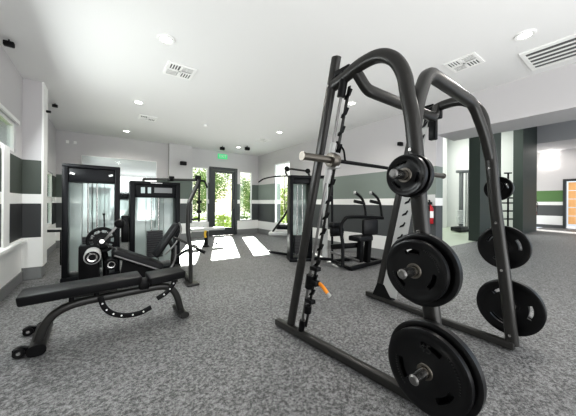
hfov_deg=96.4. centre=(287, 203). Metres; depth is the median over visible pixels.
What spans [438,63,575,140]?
beam
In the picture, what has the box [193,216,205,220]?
shrub
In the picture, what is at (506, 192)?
weight plate
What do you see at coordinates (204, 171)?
tree
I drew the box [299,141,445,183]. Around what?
barbell
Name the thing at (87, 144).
wall
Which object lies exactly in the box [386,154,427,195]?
weight plate
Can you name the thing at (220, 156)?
exit sign
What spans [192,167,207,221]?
window
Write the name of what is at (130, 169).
wall mirror
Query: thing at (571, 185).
door
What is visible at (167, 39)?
recessed light
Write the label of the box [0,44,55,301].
wall
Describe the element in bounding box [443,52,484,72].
ceiling vent
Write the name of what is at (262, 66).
ceiling
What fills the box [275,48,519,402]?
machine
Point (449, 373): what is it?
weight plate
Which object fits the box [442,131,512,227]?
wall
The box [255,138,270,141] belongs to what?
ceiling vent
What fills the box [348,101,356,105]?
recessed light
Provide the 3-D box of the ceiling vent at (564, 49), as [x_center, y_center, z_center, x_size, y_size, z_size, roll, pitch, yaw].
[3.196,-1.762,2.956,0.620,0.016,0.700,0,0,-36]
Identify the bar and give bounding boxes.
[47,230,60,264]
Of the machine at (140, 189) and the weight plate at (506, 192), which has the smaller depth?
the weight plate at (506, 192)
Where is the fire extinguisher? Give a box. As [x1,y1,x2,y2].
[428,200,433,223]
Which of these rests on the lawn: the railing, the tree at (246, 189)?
the tree at (246, 189)
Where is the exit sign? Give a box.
[218,154,226,159]
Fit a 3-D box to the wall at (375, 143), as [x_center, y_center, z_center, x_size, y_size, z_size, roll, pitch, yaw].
[0.793,-0.315,7.392,0.284,2.940,6.700,0,0,-36]
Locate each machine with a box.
[60,163,181,297]
[121,175,207,286]
[258,166,331,261]
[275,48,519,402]
[329,187,383,270]
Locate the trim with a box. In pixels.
[0,103,27,255]
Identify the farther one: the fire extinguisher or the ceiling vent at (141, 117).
the ceiling vent at (141, 117)
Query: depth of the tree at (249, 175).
20.05 m
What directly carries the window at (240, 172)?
in the wall at (203, 158)
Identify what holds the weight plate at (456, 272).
on the machine at (417, 116)
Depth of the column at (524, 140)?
10.15 m
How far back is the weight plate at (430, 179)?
1.30 m
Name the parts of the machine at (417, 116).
guide rod, stop lever, latch plate, rail, curved leg, latch plate, rail, curved leg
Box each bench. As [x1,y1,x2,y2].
[12,266,188,358]
[190,226,224,246]
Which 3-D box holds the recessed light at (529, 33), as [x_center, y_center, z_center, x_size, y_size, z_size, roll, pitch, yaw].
[2.496,-1.767,2.713,0.180,0.014,0.180,0,0,-36]
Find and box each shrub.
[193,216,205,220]
[215,213,230,226]
[240,214,249,218]
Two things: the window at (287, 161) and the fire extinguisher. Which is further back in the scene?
the window at (287, 161)
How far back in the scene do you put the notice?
4.63 m
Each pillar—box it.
[21,78,47,280]
[168,143,191,239]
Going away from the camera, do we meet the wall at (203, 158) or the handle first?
the handle
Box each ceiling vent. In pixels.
[137,114,157,121]
[163,61,196,80]
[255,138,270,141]
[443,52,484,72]
[519,34,575,70]
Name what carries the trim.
attached to the wall at (11, 81)
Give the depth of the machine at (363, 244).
4.71 m
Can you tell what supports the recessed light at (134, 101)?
in the ceiling at (262, 66)
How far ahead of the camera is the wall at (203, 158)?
9.38 m
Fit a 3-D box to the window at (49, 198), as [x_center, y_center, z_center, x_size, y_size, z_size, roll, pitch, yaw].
[-4.956,-0.091,5.184,0.060,1.180,2.000,0,0,-36]
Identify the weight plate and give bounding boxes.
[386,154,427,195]
[386,239,449,302]
[388,326,474,415]
[389,233,462,306]
[390,318,486,415]
[395,154,433,197]
[476,279,546,335]
[477,226,531,268]
[484,177,513,199]
[491,281,545,321]
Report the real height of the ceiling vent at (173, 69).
0.012 m
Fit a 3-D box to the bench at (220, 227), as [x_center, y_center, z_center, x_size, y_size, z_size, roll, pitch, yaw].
[-2.199,0.901,7.014,0.900,0.470,0.320,0,0,-36]
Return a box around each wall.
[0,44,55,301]
[56,130,167,247]
[191,148,257,237]
[258,114,442,257]
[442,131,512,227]
[536,148,575,227]
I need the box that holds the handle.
[202,231,208,246]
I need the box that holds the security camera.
[3,39,14,47]
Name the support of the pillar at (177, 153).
attached to the wall at (87, 144)
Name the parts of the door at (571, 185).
pane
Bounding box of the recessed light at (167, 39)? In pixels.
[157,34,174,44]
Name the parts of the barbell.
latch handle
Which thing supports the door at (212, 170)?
in the wall at (203, 158)
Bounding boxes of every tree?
[193,168,226,208]
[193,168,231,215]
[228,174,249,214]
[240,175,249,208]
[280,185,286,222]
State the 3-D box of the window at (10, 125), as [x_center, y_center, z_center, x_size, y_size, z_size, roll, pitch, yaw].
[-2.934,-0.869,2.366,0.060,0.400,2.670,0,0,-36]
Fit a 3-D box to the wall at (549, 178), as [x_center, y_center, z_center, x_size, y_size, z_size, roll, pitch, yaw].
[13.802,-0.688,12.337,0.200,3.850,10.400,0,0,-36]
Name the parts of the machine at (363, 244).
post, frame, seat post, seat, arm, horn handle, post, backrest, horn handle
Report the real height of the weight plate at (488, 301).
0.450 m
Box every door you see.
[209,166,237,235]
[563,179,575,228]
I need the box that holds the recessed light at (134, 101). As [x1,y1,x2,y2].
[133,100,143,104]
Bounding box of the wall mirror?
[81,155,156,222]
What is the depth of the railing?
10.38 m
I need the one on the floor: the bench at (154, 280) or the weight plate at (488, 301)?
the bench at (154, 280)
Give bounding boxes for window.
[0,111,13,151]
[47,171,51,225]
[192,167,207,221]
[240,172,251,219]
[275,161,289,224]
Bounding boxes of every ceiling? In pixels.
[0,0,575,155]
[537,120,575,152]
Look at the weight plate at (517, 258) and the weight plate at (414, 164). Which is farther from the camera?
the weight plate at (517, 258)
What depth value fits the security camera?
2.83 m
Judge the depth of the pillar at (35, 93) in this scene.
3.81 m
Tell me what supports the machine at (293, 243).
on the floor
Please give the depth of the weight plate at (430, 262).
1.28 m
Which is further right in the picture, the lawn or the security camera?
the lawn
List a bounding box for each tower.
[451,170,468,231]
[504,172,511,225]
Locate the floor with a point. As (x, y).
(229, 356)
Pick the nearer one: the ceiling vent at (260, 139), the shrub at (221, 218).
the ceiling vent at (260, 139)
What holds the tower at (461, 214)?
on the floor
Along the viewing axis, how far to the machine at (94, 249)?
3.67 m
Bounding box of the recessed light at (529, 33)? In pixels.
[514,29,536,40]
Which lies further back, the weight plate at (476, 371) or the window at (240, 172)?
the window at (240, 172)
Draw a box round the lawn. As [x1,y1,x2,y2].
[193,211,286,226]
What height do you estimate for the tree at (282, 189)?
2.133 m
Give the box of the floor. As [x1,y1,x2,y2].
[0,226,575,415]
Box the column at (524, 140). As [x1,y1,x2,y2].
[468,126,536,240]
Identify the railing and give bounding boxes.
[502,197,512,219]
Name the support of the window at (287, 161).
in the wall at (375, 143)
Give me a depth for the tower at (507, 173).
10.18 m
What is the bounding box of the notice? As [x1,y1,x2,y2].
[427,195,434,204]
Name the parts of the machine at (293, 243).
rail, seat, tower post, guide rod, arm, header panel, guide rod, tower post, frame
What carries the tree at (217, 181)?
on the lawn
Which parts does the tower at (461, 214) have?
guide rod, guide rod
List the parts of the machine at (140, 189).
tower post, guide rod, stack plate, stack plate, stack plate, stack plate, stack plate, header panel, guide rod, overhead arm, tower post, press lever, foot frame, post, handle arm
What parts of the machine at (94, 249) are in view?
tower post, guide rod, header panel, guide rod, pivot post, lever arm, tower post, frame, seat post, seat, backrest, backrest post, handle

